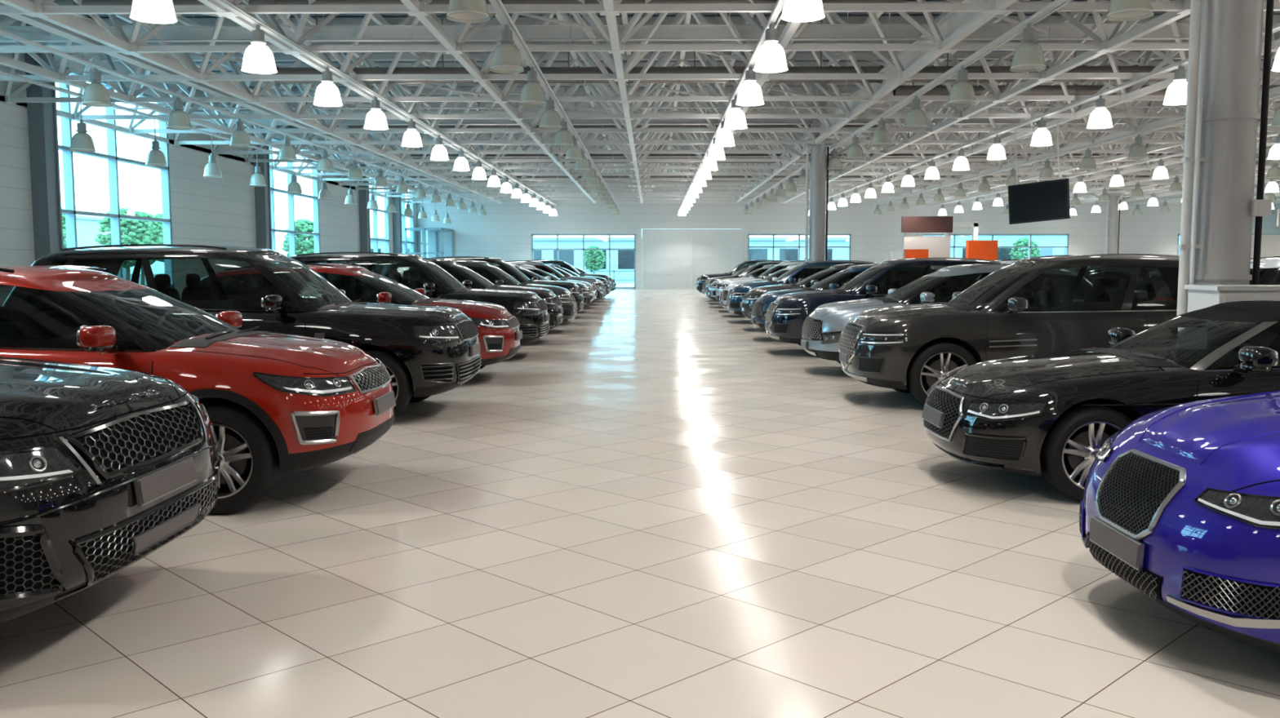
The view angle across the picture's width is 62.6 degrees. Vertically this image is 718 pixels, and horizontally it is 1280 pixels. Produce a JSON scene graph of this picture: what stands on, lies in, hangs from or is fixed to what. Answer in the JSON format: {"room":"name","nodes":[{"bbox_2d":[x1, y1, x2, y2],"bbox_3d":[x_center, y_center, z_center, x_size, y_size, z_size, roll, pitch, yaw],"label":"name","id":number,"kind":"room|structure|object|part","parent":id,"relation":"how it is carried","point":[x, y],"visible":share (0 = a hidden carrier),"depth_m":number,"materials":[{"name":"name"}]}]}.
{"room":"car showroom","nodes":[
{"label":"car showroom","id":0,"kind":"room"},
{"bbox_2d":[0,14,417,266],"bbox_3d":[-15.386,-5.184,30.842,0.300,8.100,78.000,0,5,1],"label":"wall","id":1,"kind":"structure","parent":0,"point":[205,211],"depth_m":35.82,"materials":[{"name":"white paint"}]},
{"bbox_2d":[57,64,172,248],"bbox_3d":[-15.389,-5.017,30.656,0.240,6.000,7.000,0,5,1],"label":"window","id":2,"kind":"structure","parent":1,"relation":"in","point":[70,211],"depth_m":30.65,"materials":[{"name":"teal"}]},
{"bbox_2d":[24,22,402,260],"bbox_3d":[-14.998,-5.375,34.083,0.400,7.900,59.800,0,5,1],"label":"columns","id":3,"kind":"structure","parent":1,"relation":"attached to","point":[42,117],"depth_m":26.71,"materials":[{"name":"grey paint"}]},
{"bbox_2d":[269,137,319,257],"bbox_3d":[-15.211,-6.378,45.794,0.240,6.000,7.200,0,5,1],"label":"window","id":4,"kind":"structure","parent":1,"relation":"in","point":[291,231],"depth_m":45.96,"materials":[{"name":"teal"}]},
{"bbox_2d":[368,169,389,253],"bbox_3d":[-15.047,-7.633,59.736,0.240,6.000,5.600,0,5,1],"label":"window","id":5,"kind":"structure","parent":1,"relation":"in","point":[375,238],"depth_m":60.88,"materials":[{"name":"teal"}]},
{"bbox_2d":[400,190,414,254],"bbox_3d":[-14.967,-8.246,66.558,0.240,6.000,4.900,0,5,1],"label":"window","id":6,"kind":"structure","parent":1,"relation":"in","point":[403,217],"depth_m":67.50,"materials":[{"name":"teal"}]},
{"bbox_2d":[0,289,1279,717],"bbox_3d":[15.561,-1.043,30.851,62.200,0.150,78.600,0,5,1],"label":"floor","id":7,"kind":"structure","parent":0,"point":[663,504],"depth_m":5.46,"materials":[{"name":"tile"}]},
{"bbox_2d":[0,356,219,623],"bbox_3d":[-4.568,0.331,4.753,4.914,1.790,2.428,0,5,1],"label":"suv","id":8,"kind":"object","parent":7,"relation":"on","point":[102,468],"visible":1,"depth_m":4.33,"materials":[{"name":"black paint"}]},
{"bbox_2d":[0,265,395,515],"bbox_3d":[-4.067,0.132,7.791,4.406,1.642,2.348,0,5,1],"label":"suv","id":9,"kind":"object","parent":7,"relation":"on","point":[273,402],"visible":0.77,"depth_m":7.01,"materials":[{"name":"red paint"}]},
{"bbox_2d":[30,244,481,417],"bbox_3d":[-4.338,-0.336,11.769,5.030,1.862,2.448,0,5,1],"label":"suv","id":10,"kind":"object","parent":7,"relation":"on","point":[426,351],"visible":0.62,"depth_m":10.94,"materials":[{"name":"black paint"}]},
{"bbox_2d":[303,263,522,370],"bbox_3d":[-4.138,-0.543,15.162,4.830,1.668,2.388,0,5,1],"label":"suv","id":11,"kind":"object","parent":7,"relation":"on","point":[500,335],"visible":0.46,"depth_m":14.45,"materials":[{"name":"red paint"}]},
{"bbox_2d":[289,252,549,345],"bbox_3d":[-4.146,-0.963,18.739,5.030,1.862,2.448,0,5,1],"label":"suv","id":12,"kind":"object","parent":7,"relation":"on","point":[415,272],"visible":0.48,"depth_m":17.94,"materials":[{"name":"black paint"}]},
{"bbox_2d":[404,227,453,257],"bbox_3d":[-13.552,-6.448,68.059,2.400,3.950,3.500,0,5,1],"label":"glass vestibule","id":13,"kind":"object","parent":7,"relation":"on","point":[424,230],"visible":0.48,"depth_m":66.29,"materials":[{"name":"teal"}]},
{"bbox_2d":[423,257,563,329],"bbox_3d":[-4.093,-1.241,22.228,4.914,1.790,2.428,0,5,1],"label":"suv","id":14,"kind":"object","parent":7,"relation":"on","point":[464,275],"visible":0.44,"depth_m":21.54,"materials":[{"name":"black paint"}]},
{"bbox_2d":[434,256,584,312],"bbox_3d":[-4.073,-1.904,29.197,5.030,1.862,2.448,0,5,1],"label":"suv","id":15,"kind":"object","parent":7,"relation":"on","point":[572,287],"visible":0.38,"depth_m":28.48,"materials":[{"name":"black paint"}]},
{"bbox_2d":[450,259,577,324],"bbox_3d":[-4.039,-1.545,25.714,4.980,1.772,2.418,0,5,1],"label":"suv","id":16,"kind":"object","parent":7,"relation":"on","point":[494,274],"visible":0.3,"depth_m":25.00,"materials":[{"name":"grey paint"}]},
{"bbox_2d":[511,264,593,309],"bbox_3d":[-3.882,-2.120,32.689,4.830,1.668,2.388,0,5,1],"label":"suv","id":17,"kind":"object","parent":7,"relation":"on","point":[587,293],"visible":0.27,"depth_m":32.09,"materials":[{"name":"grey paint"}]},
{"bbox_3d":[-3.851,-2.252,32.677,4.767,1.403,2.388,0,5,1],"label":"trim","id":18,"kind":"part","parent":17,"relation":"part of","materials":[{"name":"grey paint"}]},
{"bbox_2d":[505,260,603,301],"bbox_3d":[-3.838,-2.808,39.656,4.914,1.790,2.428,0,5,1],"label":"suv","id":19,"kind":"object","parent":7,"relation":"on","point":[594,282],"visible":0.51,"depth_m":38.91,"materials":[{"name":"black paint"}]},
{"bbox_2d":[515,264,597,303],"bbox_3d":[-3.674,-2.421,36.174,4.406,1.642,2.348,0,5,1],"label":"suv","id":20,"kind":"object","parent":7,"relation":"on","point":[548,276],"visible":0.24,"depth_m":35.58,"materials":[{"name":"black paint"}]},
{"bbox_2d":[525,259,612,292],"bbox_3d":[-3.828,-3.785,50.111,5.030,1.862,2.448,0,5,1],"label":"suv","id":21,"kind":"object","parent":7,"relation":"on","point":[562,264],"visible":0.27,"depth_m":49.36,"materials":[{"name":"black paint"}]},
{"bbox_2d":[546,264,606,298],"bbox_3d":[-3.709,-3.057,43.146,4.631,1.661,2.328,0,5,1],"label":"suv","id":22,"kind":"object","parent":7,"relation":"on","point":[563,273],"visible":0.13,"depth_m":42.67,"materials":[{"name":"grey paint"}]},
{"bbox_3d":[-3.674,-3.188,43.134,4.560,1.399,2.328,0,5,1],"label":"trim","id":23,"kind":"part","parent":22,"relation":"part of","materials":[{"name":"black paint"}]},
{"bbox_2d":[548,264,610,294],"bbox_3d":[-3.719,-3.374,46.632,4.830,1.668,2.388,0,5,1],"label":"suv","id":24,"kind":"object","parent":7,"relation":"on","point":[602,280],"visible":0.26,"depth_m":46.01,"materials":[{"name":"black paint"}]},
{"bbox_2d":[571,265,616,291],"bbox_3d":[-3.419,-3.988,53.602,4.406,1.642,2.348,0,5,1],"label":"suv","id":25,"kind":"object","parent":7,"relation":"on","point":[614,284],"visible":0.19,"depth_m":53.06,"materials":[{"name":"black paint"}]},
{"bbox_2d":[702,264,754,294],"bbox_3d":[5.111,-3.442,47.426,4.631,1.661,2.328,0,5,1],"label":"suv","id":26,"kind":"object","parent":7,"relation":"on","point":[738,273],"visible":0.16,"depth_m":47.05,"materials":[{"name":"black paint"}]},
{"bbox_3d":[5.075,-3.573,47.414,4.560,1.399,2.328,0,5,1],"label":"trim","id":27,"kind":"part","parent":26,"relation":"part of","materials":[{"name":"black paint"}]},
{"bbox_2d":[696,259,785,293],"bbox_3d":[5.232,-3.856,50.902,5.030,1.862,2.448,0,5,1],"label":"suv","id":28,"kind":"object","parent":7,"relation":"on","point":[704,277],"visible":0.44,"depth_m":50.14,"materials":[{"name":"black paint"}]},
{"bbox_2d":[706,264,777,301],"bbox_3d":[4.792,-2.806,40.458,4.406,1.642,2.348,0,5,1],"label":"suv","id":29,"kind":"object","parent":7,"relation":"on","point":[712,290],"visible":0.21,"depth_m":39.83,"materials":[{"name":"silver paint"}]},
{"bbox_2d":[704,261,784,297],"bbox_3d":[5.185,-3.184,43.934,4.980,1.772,2.418,0,5,1],"label":"suv","id":30,"kind":"object","parent":7,"relation":"on","point":[758,265],"visible":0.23,"depth_m":43.27,"materials":[{"name":"grey paint"}]},
{"bbox_2d":[720,264,799,308],"bbox_3d":[4.887,-2.188,33.484,4.631,1.661,2.328,0,5,1],"label":"suv","id":31,"kind":"object","parent":7,"relation":"on","point":[775,276],"visible":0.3,"depth_m":33.02,"materials":[{"name":"white paint"}]},
{"bbox_2d":[715,260,808,302],"bbox_3d":[5.126,-2.566,36.961,4.914,1.790,2.428,0,5,1],"label":"suv","id":32,"kind":"object","parent":7,"relation":"on","point":[721,286],"visible":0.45,"depth_m":36.25,"materials":[{"name":"white paint"}]},
{"bbox_2d":[725,260,878,315],"bbox_3d":[4.962,-1.930,29.992,4.980,1.772,2.418,0,5,1],"label":"suv","id":33,"kind":"object","parent":7,"relation":"on","point":[735,296],"visible":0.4,"depth_m":29.24,"materials":[{"name":"blue paint"}]},
{"bbox_2d":[740,263,871,319],"bbox_3d":[4.966,-1.564,26.510,4.830,1.668,2.388,0,5,1],"label":"suv","id":34,"kind":"object","parent":7,"relation":"on","point":[748,299],"visible":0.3,"depth_m":25.88,"materials":[{"name":"grey paint"}]},
{"bbox_2d":[751,263,879,329],"bbox_3d":[4.764,-1.248,23.027,4.631,1.661,2.328,0,5,1],"label":"suv","id":35,"kind":"object","parent":7,"relation":"on","point":[760,307],"visible":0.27,"depth_m":22.45,"materials":[{"name":"blue paint"}]},
{"bbox_2d":[781,82,852,262],"bbox_3d":[5.871,-5.389,34.791,1.782,7.800,1.782,-5,7,-44],"label":"support column","id":36,"kind":"structure","parent":7,"relation":"on","point":[818,189],"depth_m":34.62,"materials":[{"name":"metal"}]},
{"bbox_2d":[764,257,1004,346],"bbox_3d":[4.839,-0.989,19.535,4.980,1.772,2.418,0,5,1],"label":"suv","id":37,"kind":"object","parent":7,"relation":"on","point":[785,317],"visible":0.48,"depth_m":18.75,"materials":[{"name":"blue paint"}]},
{"bbox_2d":[800,263,1012,364],"bbox_3d":[4.812,-0.620,16.054,4.631,1.661,2.328,0,5,1],"label":"suv","id":38,"kind":"object","parent":7,"relation":"on","point":[822,330],"visible":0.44,"depth_m":15.38,"materials":[{"name":"silver paint"}]},
{"bbox_2d":[903,249,928,258],"bbox_3d":[11.098,-3.289,42.424,0.960,2.250,0.410,0,5,1],"label":"display stand","id":39,"kind":"object","parent":7,"relation":"on","point":[908,254],"visible":0.26,"depth_m":42.16,"materials":[{"name":"orange plastic"}]},
{"bbox_2d":[901,216,953,258],"bbox_3d":[11.734,-4.043,43.278,2.050,3.600,0.400,0,5,1],"label":"information kiosk","id":40,"kind":"object","parent":7,"relation":"on","point":[938,246],"visible":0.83,"depth_m":43.08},
{"bbox_2d":[965,240,998,260],"bbox_3d":[12.919,-3.212,39.899,1.160,2.550,0.410,0,5,1],"label":"display stand","id":41,"kind":"object","parent":7,"relation":"on","point":[981,250],"visible":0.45,"depth_m":39.63,"materials":[{"name":"orange plastic"}]},
{"bbox_2d":[995,259,1021,263],"bbox_3d":[11.121,-1.879,29.322,4.914,1.790,2.428,0,5,1],"label":"suv","id":42,"kind":"object","parent":7,"relation":"on","point":[1005,261],"visible":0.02,"depth_m":28.64,"materials":[{"name":"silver paint"}]},
{"bbox_3d":[11.146,-2.028,29.308,4.866,1.491,2.428,0,5,1],"label":"trim","id":43,"kind":"part","parent":42,"relation":"part of","materials":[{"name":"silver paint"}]},
{"bbox_2d":[839,253,1250,404],"bbox_3d":[4.949,-0.375,12.710,4.980,1.772,2.418,0,5,1],"label":"suv","id":44,"kind":"object","parent":7,"relation":"on","point":[1040,304],"visible":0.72,"depth_m":11.86,"materials":[{"name":"paint"}]},
{"bbox_2d":[916,222,1279,258],"bbox_3d":[24.399,-5.406,56.471,18.635,3.950,0.864,1,5,8],"label":"wall","id":45,"kind":"structure","parent":7,"relation":"on","point":[1270,244],"depth_m":55.33,"materials":[{"name":"white paint"}]},
{"bbox_2d":[921,300,1279,502],"bbox_3d":[4.598,0.243,8.051,4.733,1.376,2.298,0,5,1],"label":"car","id":46,"kind":"object","parent":7,"relation":"on","point":[1051,414],"visible":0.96,"depth_m":7.34,"materials":[{"name":"black paint"}]},
{"bbox_2d":[1092,162,1131,253],"bbox_3d":[26.702,-7.607,59.450,1.782,7.800,1.782,-5,7,-44],"label":"support column","id":47,"kind":"structure","parent":7,"relation":"on","point":[1112,242],"depth_m":59.28,"materials":[{"name":"metal"}]},
{"bbox_2d":[1079,391,1279,653],"bbox_3d":[4.604,0.501,4.660,4.981,1.458,2.338,0,5,1],"label":"sedan","id":48,"kind":"object","parent":7,"relation":"on","point":[1181,503],"visible":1,"depth_m":4.34,"materials":[{"name":"purple paint"}]},
{"bbox_2d":[1176,0,1279,315],"bbox_3d":[5.757,-3.151,9.916,1.998,7.800,2.068,-5,7,-44],"label":"support column","id":49,"kind":"structure","parent":7,"relation":"on","point":[1219,206],"depth_m":9.87,"materials":[{"name":"metal"}]},
{"bbox_2d":[1184,284,1279,312],"bbox_3d":[5.952,0.063,9.565,1.780,1.460,0.580,0,5,1],"label":"cabinet","id":50,"kind":"object","parent":7,"relation":"on","point":[1200,296],"visible":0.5,"depth_m":9.25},
{"bbox_2d":[1248,256,1279,284],"bbox_3d":[10.962,-0.660,15.777,4.914,1.790,2.428,0,5,1],"label":"suv","id":51,"kind":"object","parent":7,"relation":"on","point":[1269,267],"visible":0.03,"depth_m":15.09,"materials":[{"name":"white paint"}]},
{"bbox_3d":[10.987,-0.809,15.764,4.866,1.491,2.428,0,5,1],"label":"trim","id":52,"kind":"part","parent":51,"relation":"part of","materials":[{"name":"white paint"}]},
{"bbox_2d":[0,0,1279,203],"bbox_3d":[15.451,-7.803,30.244,61.820,2.335,78.000,0,5,1],"label":"ceiling","id":53,"kind":"structure","parent":0,"point":[270,104],"depth_m":27.69,"materials":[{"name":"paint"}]},
{"bbox_2d":[0,69,96,151],"label":"pendant lamps","id":54,"kind":"object","parent":53,"relation":"hanging from","point":[82,140],"depth_m":23.99,"materials":[{"name":"white metal"}]},
{"bbox_2d":[111,102,168,166],"label":"pendant lamps","id":55,"kind":"object","parent":53,"relation":"hanging from","point":[155,157],"depth_m":27.61,"materials":[{"name":"white metal"}]},
{"bbox_2d":[191,126,231,177],"label":"pendant lamps","id":56,"kind":"object","parent":53,"relation":"hanging from","point":[212,169],"depth_m":31.23,"materials":[{"name":"white metal"}]},
{"bbox_2d":[0,29,488,215],"bbox_3d":[-10.486,-6.269,30.737,0.550,0.780,77.500,0,5,1],"label":"pendant lamps","id":57,"kind":"object","parent":53,"relation":"hanging from","point":[95,94],"visible":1,"depth_m":27.50,"materials":[{"name":"white metal"}]},
{"bbox_2d":[248,144,279,186],"label":"pendant lamps","id":58,"kind":"object","parent":53,"relation":"hanging from","point":[257,179],"depth_m":34.83,"materials":[{"name":"white metal"}]},
{"bbox_2d":[286,168,302,193],"label":"pendant lamps","id":59,"kind":"object","parent":53,"relation":"hanging from","point":[294,187],"depth_m":38.39,"materials":[{"name":"white metal"}]},
{"bbox_2d":[318,171,332,199],"label":"pendant lamps","id":60,"kind":"object","parent":53,"relation":"hanging from","point":[324,193],"depth_m":41.98,"materials":[{"name":"white metal"}]},
{"bbox_2d":[129,0,558,215],"bbox_3d":[-5.957,-6.264,30.684,0.550,0.780,77.500,0,5,1],"label":"pendant lamps","id":61,"kind":"object","parent":53,"relation":"hanging from","point":[258,58],"visible":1,"depth_m":20.42,"materials":[{"name":"white metal"}]},
{"bbox_2d":[344,187,357,204],"label":"pendant lamps","id":62,"kind":"object","parent":53,"relation":"hanging from","point":[350,199],"depth_m":45.56,"materials":[{"name":"white metal"}]},
{"bbox_2d":[366,193,378,208],"label":"pendant lamps","id":63,"kind":"object","parent":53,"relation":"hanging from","point":[372,204],"depth_m":49.16,"materials":[{"name":"white metal"}]},
{"bbox_2d":[386,185,396,213],"label":"pendant lamps","id":64,"kind":"object","parent":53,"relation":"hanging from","point":[391,208],"depth_m":52.74,"materials":[{"name":"white metal"}]},
{"bbox_2d":[403,191,415,216],"label":"pendant lamps","id":65,"kind":"object","parent":53,"relation":"hanging from","point":[407,211],"depth_m":56.34,"materials":[{"name":"white metal"}]},
{"bbox_2d":[417,198,427,218],"label":"pendant lamps","id":66,"kind":"object","parent":53,"relation":"hanging from","point":[422,215],"depth_m":59.90,"materials":[{"name":"white metal"}]},
{"bbox_2d":[431,202,451,223],"label":"pendant lamps","id":67,"kind":"object","parent":53,"relation":"hanging from","point":[435,217],"depth_m":63.60,"materials":[{"name":"white metal"}]},
{"bbox_2d":[445,0,619,215],"bbox_3d":[-1.967,-6.260,30.637,0.550,0.780,77.500,0,5,1],"label":"pendant lamps","id":68,"kind":"object","parent":53,"relation":"hanging from","point":[507,58],"visible":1,"depth_m":20.31,"materials":[{"name":"white metal"}]},
{"bbox_2d":[0,0,1279,195],"bbox_3d":[15.602,-8.209,33.720,61.200,1.890,63.050,0,5,1],"label":"roof trusses","id":69,"kind":"object","parent":53,"relation":"hanging from","point":[940,90],"visible":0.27,"depth_m":25.05,"materials":[{"name":"metal"}]},
{"bbox_2d":[678,0,824,215],"bbox_3d":[2.253,-6.256,30.588,0.550,0.780,77.500,0,5,1],"label":"pendant lamps","id":70,"kind":"object","parent":53,"relation":"hanging from","point":[770,56],"visible":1,"depth_m":20.20,"materials":[{"name":"white metal"}]},
{"bbox_2d":[742,161,810,215],"label":"pendant lamps","id":71,"kind":"object","parent":53,"relation":"hanging from","point":[790,187],"depth_m":48.98,"materials":[{"name":"white metal"}]},
{"bbox_2d":[826,0,1072,170],"label":"pendant lamps","id":72,"kind":"object","parent":53,"relation":"hanging from","point":[1028,55],"depth_m":20.24,"materials":[{"name":"white metal"}]},
{"bbox_2d":[933,189,1008,215],"label":"pendant lamps","id":73,"kind":"object","parent":53,"relation":"hanging from","point":[997,202],"depth_m":59.60,"materials":[{"name":"white metal"}]},
{"bbox_2d":[1002,202,1008,215],"label":"pendant lamps","id":74,"kind":"object","parent":53,"relation":"hanging from","point":[1006,212],"depth_m":66.65,"materials":[{"name":"white metal"}]},
{"bbox_2d":[1008,119,1070,224],"bbox_3d":[11.197,-5.230,29.518,1.773,2.846,0.108,5,7,43],"label":"screen","id":75,"kind":"object","parent":53,"relation":"hanging from","point":[1043,201],"visible":0.91,"depth_m":29.52,"materials":[{"name":"black plastic"}]},
{"bbox_2d":[808,22,1279,215],"bbox_3d":[10.512,-6.247,30.492,0.550,0.780,77.500,0,5,1],"label":"pendant lamps","id":76,"kind":"object","parent":53,"relation":"hanging from","point":[1176,92],"visible":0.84,"depth_m":27.33,"materials":[{"name":"white metal"}]},
{"bbox_2d":[1070,206,1076,215],"label":"pendant lamps","id":77,"kind":"object","parent":53,"relation":"hanging from","point":[1073,211],"depth_m":66.53,"materials":[{"name":"white metal"}]},
{"bbox_2d":[870,93,1279,215],"bbox_3d":[14.662,-6.243,30.444,0.550,0.780,77.500,0,5,1],"label":"pendant lamps","id":78,"kind":"object","parent":53,"relation":"hanging from","point":[1138,151],"visible":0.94,"depth_m":37.99,"materials":[{"name":"white metal"}]},
{"bbox_2d":[1069,191,1080,206],"label":"pendant lamps","id":79,"kind":"object","parent":53,"relation":"hanging from","point":[1075,202],"depth_m":55.88,"materials":[{"name":"white metal"}]},
{"bbox_2d":[1080,199,1100,213],"label":"pendant lamps","id":80,"kind":"object","parent":53,"relation":"hanging from","point":[1095,209],"depth_m":63.02,"materials":[{"name":"white metal"}]},
{"bbox_2d":[1086,185,1112,202],"label":"pendant lamps","id":81,"kind":"object","parent":53,"relation":"hanging from","point":[1104,197],"depth_m":52.31,"materials":[{"name":"white metal"}]},
{"bbox_2d":[1046,151,1183,192],"label":"pendant lamps","id":82,"kind":"object","parent":53,"relation":"hanging from","point":[1159,172],"depth_m":41.50,"materials":[{"name":"white metal"}]},
{"bbox_2d":[1118,194,1131,209],"label":"pendant lamps","id":83,"kind":"object","parent":53,"relation":"hanging from","point":[1123,206],"depth_m":59.36,"materials":[{"name":"white metal"}]},
{"bbox_2d":[1106,0,1154,21],"label":"pendant lamps","id":84,"kind":"object","parent":53,"relation":"hanging from","point":[1118,10],"depth_m":13.10,"materials":[{"name":"white metal"}]},
{"bbox_2d":[1127,201,1148,215],"label":"pendant lamps","id":85,"kind":"object","parent":53,"relation":"hanging from","point":[1137,211],"depth_m":66.51,"materials":[{"name":"white metal"}]},
{"bbox_2d":[1124,177,1155,197],"label":"pendant lamps","id":86,"kind":"object","parent":53,"relation":"hanging from","point":[1137,193],"depth_m":48.70,"materials":[{"name":"white metal"}]},
{"bbox_2d":[1142,188,1169,206],"label":"pendant lamps","id":87,"kind":"object","parent":53,"relation":"hanging from","point":[1153,202],"depth_m":55.81,"materials":[{"name":"white metal"}]},
{"bbox_2d":[1157,197,1182,213],"label":"pendant lamps","id":88,"kind":"object","parent":53,"relation":"hanging from","point":[1165,207],"depth_m":62.93,"materials":[{"name":"white metal"}]},
{"bbox_2d":[1168,172,1182,192],"label":"pendant lamps","id":89,"kind":"object","parent":53,"relation":"hanging from","point":[1175,187],"depth_m":45.13,"materials":[{"name":"white metal"}]},
{"bbox_2d":[1253,194,1279,209],"bbox_3d":[35.161,-6.221,30.205,0.550,0.780,77.500,0,5,1],"label":"pendant lamps","id":90,"kind":"object","parent":53,"relation":"hanging from","point":[1273,207],"visible":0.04,"depth_m":59.25,"materials":[{"name":"white metal"}]},
{"bbox_2d":[1264,192,1275,202],"label":"pendant lamps","id":91,"kind":"object","parent":53,"relation":"hanging from","point":[1270,196],"depth_m":52.16,"materials":[{"name":"white metal"}]},
{"bbox_2d":[1264,178,1279,192],"label":"pendant lamps","id":92,"kind":"object","parent":53,"relation":"hanging from","point":[1272,186],"depth_m":45.05,"materials":[{"name":"white metal"}]},
{"bbox_2d":[1265,157,1279,178],"label":"pendant lamps","id":93,"kind":"object","parent":53,"relation":"hanging from","point":[1273,171],"depth_m":37.96,"materials":[{"name":"white metal"}]},
{"bbox_2d":[1266,131,1279,159],"label":"pendant lamps","id":94,"kind":"object","parent":53,"relation":"hanging from","point":[1274,153],"depth_m":30.88,"materials":[{"name":"white metal"}]},
{"bbox_2d":[1271,201,1279,215],"bbox_3d":[39.360,-6.217,30.156,0.550,0.780,77.500,0,5,1],"label":"pendant lamps","id":95,"kind":"object","parent":53,"relation":"hanging from","point":[1272,213],"visible":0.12,"depth_m":66.34,"materials":[{"name":"white metal"}]},
{"bbox_2d":[1276,208,1279,226],"bbox_3d":[21.408,-5.707,34.419,1.000,2.700,0.080,0,5,1],"label":"hanging sign","id":96,"kind":"object","parent":53,"relation":"hanging from","point":[1278,210],"visible":1,"depth_m":34.50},
{"bbox_2d":[416,168,1279,289],"bbox_3d":[16.019,-8.659,69.471,61.600,8.100,0.300,0,5,1],"label":"wall","id":97,"kind":"structure","parent":0,"point":[506,230],"depth_m":69.37,"materials":[{"name":"grey paint"}]},
{"bbox_2d":[531,234,635,288],"bbox_3d":[-3.729,-6.488,69.898,6.900,3.600,0.240,0,5,1],"label":"window","id":98,"kind":"structure","parent":97,"relation":"in","point":[532,235],"depth_m":69.69,"materials":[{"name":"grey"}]},
{"bbox_2d":[641,228,742,289],"bbox_3d":[3.420,-6.622,69.762,6.580,3.990,0.180,0,5,1],"label":"door","id":99,"kind":"structure","parent":97,"relation":"in","point":[673,259],"depth_m":69.71,"materials":[{"name":"paint"}]},
{"bbox_2d":[747,234,851,260],"bbox_3d":[10.520,-6.747,69.708,6.800,3.050,0.240,0,5,1],"label":"window","id":100,"kind":"structure","parent":97,"relation":"in","point":[748,235],"depth_m":69.52,"materials":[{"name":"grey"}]},
{"bbox_2d":[922,234,1069,257],"bbox_3d":[23.219,-6.734,69.560,10.000,3.050,0.240,0,5,1],"label":"window","id":101,"kind":"structure","parent":97,"relation":"in","point":[953,246],"depth_m":69.37,"materials":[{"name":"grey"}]},
{"bbox_2d":[1177,233,1279,255],"bbox_3d":[40.568,-6.716,69.358,10.500,3.050,0.240,0,5,1],"label":"window","id":102,"kind":"structure","parent":97,"relation":"in","point":[1252,233],"depth_m":69.10,"materials":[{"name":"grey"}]},
{"label":"outside","id":103,"kind":"structure","parent":0,"visible":0},
{"bbox_2d":[615,282,634,287],"bbox_3d":[5.818,-4.294,69.833,290.000,0.340,260.000,0,5,1],"label":"ground","id":104,"kind":"structure","parent":103,"point":[618,284],"depth_m":91.81,"materials":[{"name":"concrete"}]},
{"bbox_2d":[61,208,66,248],"bbox_3d":[-35.214,-6.574,62.160,3.400,5.790,3.516,0,5,-3],"label":"tree","id":105,"kind":"object","parent":104,"relation":"on","point":[64,225],"visible":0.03,"depth_m":61.96,"materials":[{"name":"green plant"}]},
{"bbox_2d":[64,215,125,247],"bbox_3d":[-61.502,-9.075,85.255,15.600,6.500,50.600,0,5,1],"label":"building","id":106,"kind":"structure","parent":104,"relation":"on","point":[87,227],"depth_m":102.57,"materials":[{"name":"grey"}]},
{"bbox_2d":[94,207,155,245],"bbox_3d":[-30.221,-6.297,62.118,3.060,5.211,3.164,0,5,-3],"label":"tree","id":107,"kind":"object","parent":104,"relation":"on","point":[143,235],"visible":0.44,"depth_m":61.29,"materials":[{"name":"green plant"}]},
{"bbox_2d":[121,211,163,244],"bbox_3d":[-33.125,-7.119,70.114,3.187,5.428,3.296,0,5,-3],"label":"tree","id":108,"kind":"object","parent":104,"relation":"on","point":[157,237],"visible":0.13,"depth_m":69.63,"materials":[{"name":"green plant"}]},
{"bbox_2d":[152,213,162,226],"bbox_3d":[-42.791,-9.883,95.132,3.861,6.514,3.925,0,5,1],"label":"tree","id":109,"kind":"object","parent":104,"relation":"on","point":[157,215],"visible":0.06,"depth_m":93.99,"materials":[{"name":"green plant"}]},
{"bbox_2d":[281,228,313,257],"bbox_3d":[-28.872,-8.738,90.023,3.003,5.067,3.053,0,5,1],"label":"tree","id":110,"kind":"object","parent":104,"relation":"on","point":[285,248],"visible":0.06,"depth_m":89.04,"materials":[{"name":"green plant"}]},
{"bbox_2d":[282,218,314,257],"bbox_3d":[-25.960,-8.189,82.012,3.217,5.428,3.271,0,5,1],"label":"tree","id":111,"kind":"object","parent":104,"relation":"on","point":[300,224],"visible":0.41,"depth_m":80.98,"materials":[{"name":"green plant"}]},
{"bbox_2d":[584,245,605,274],"bbox_3d":[-4.289,-8.837,98.734,2.145,3.619,2.181,0,5,1],"label":"tree","id":112,"kind":"object","parent":104,"relation":"on","point":[588,260],"visible":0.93,"depth_m":98.23,"materials":[{"name":"green plant"}]},
{"bbox_2d":[370,237,848,282],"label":"windows","id":113,"kind":"structure","parent":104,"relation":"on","point":[620,260],"depth_m":104.44,"materials":[{"name":"grey"}]},
{"bbox_2d":[585,271,634,280],"bbox_3d":[18.888,-5.668,75.621,96.000,1.360,0.080,0,5,1],"label":"fence","id":114,"kind":"object","parent":104,"relation":"on","point":[585,271],"visible":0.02,"depth_m":75.78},
{"bbox_2d":[1008,237,1040,259],"bbox_3d":[35.195,-8.957,96.265,2.574,4.343,2.617,0,5,1],"label":"tree","id":115,"kind":"object","parent":104,"relation":"on","point":[1035,252],"visible":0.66,"depth_m":95.56,"materials":[{"name":"green plant"}]},
{"bbox_2d":[950,235,1180,259],"bbox_3d":[43.737,-10.099,105.013,35.600,5.000,12.600,0,5,1],"label":"building","id":116,"kind":"structure","parent":104,"relation":"on","point":[960,241],"depth_m":99.00,"materials":[{"name":"grey"}]}
]}

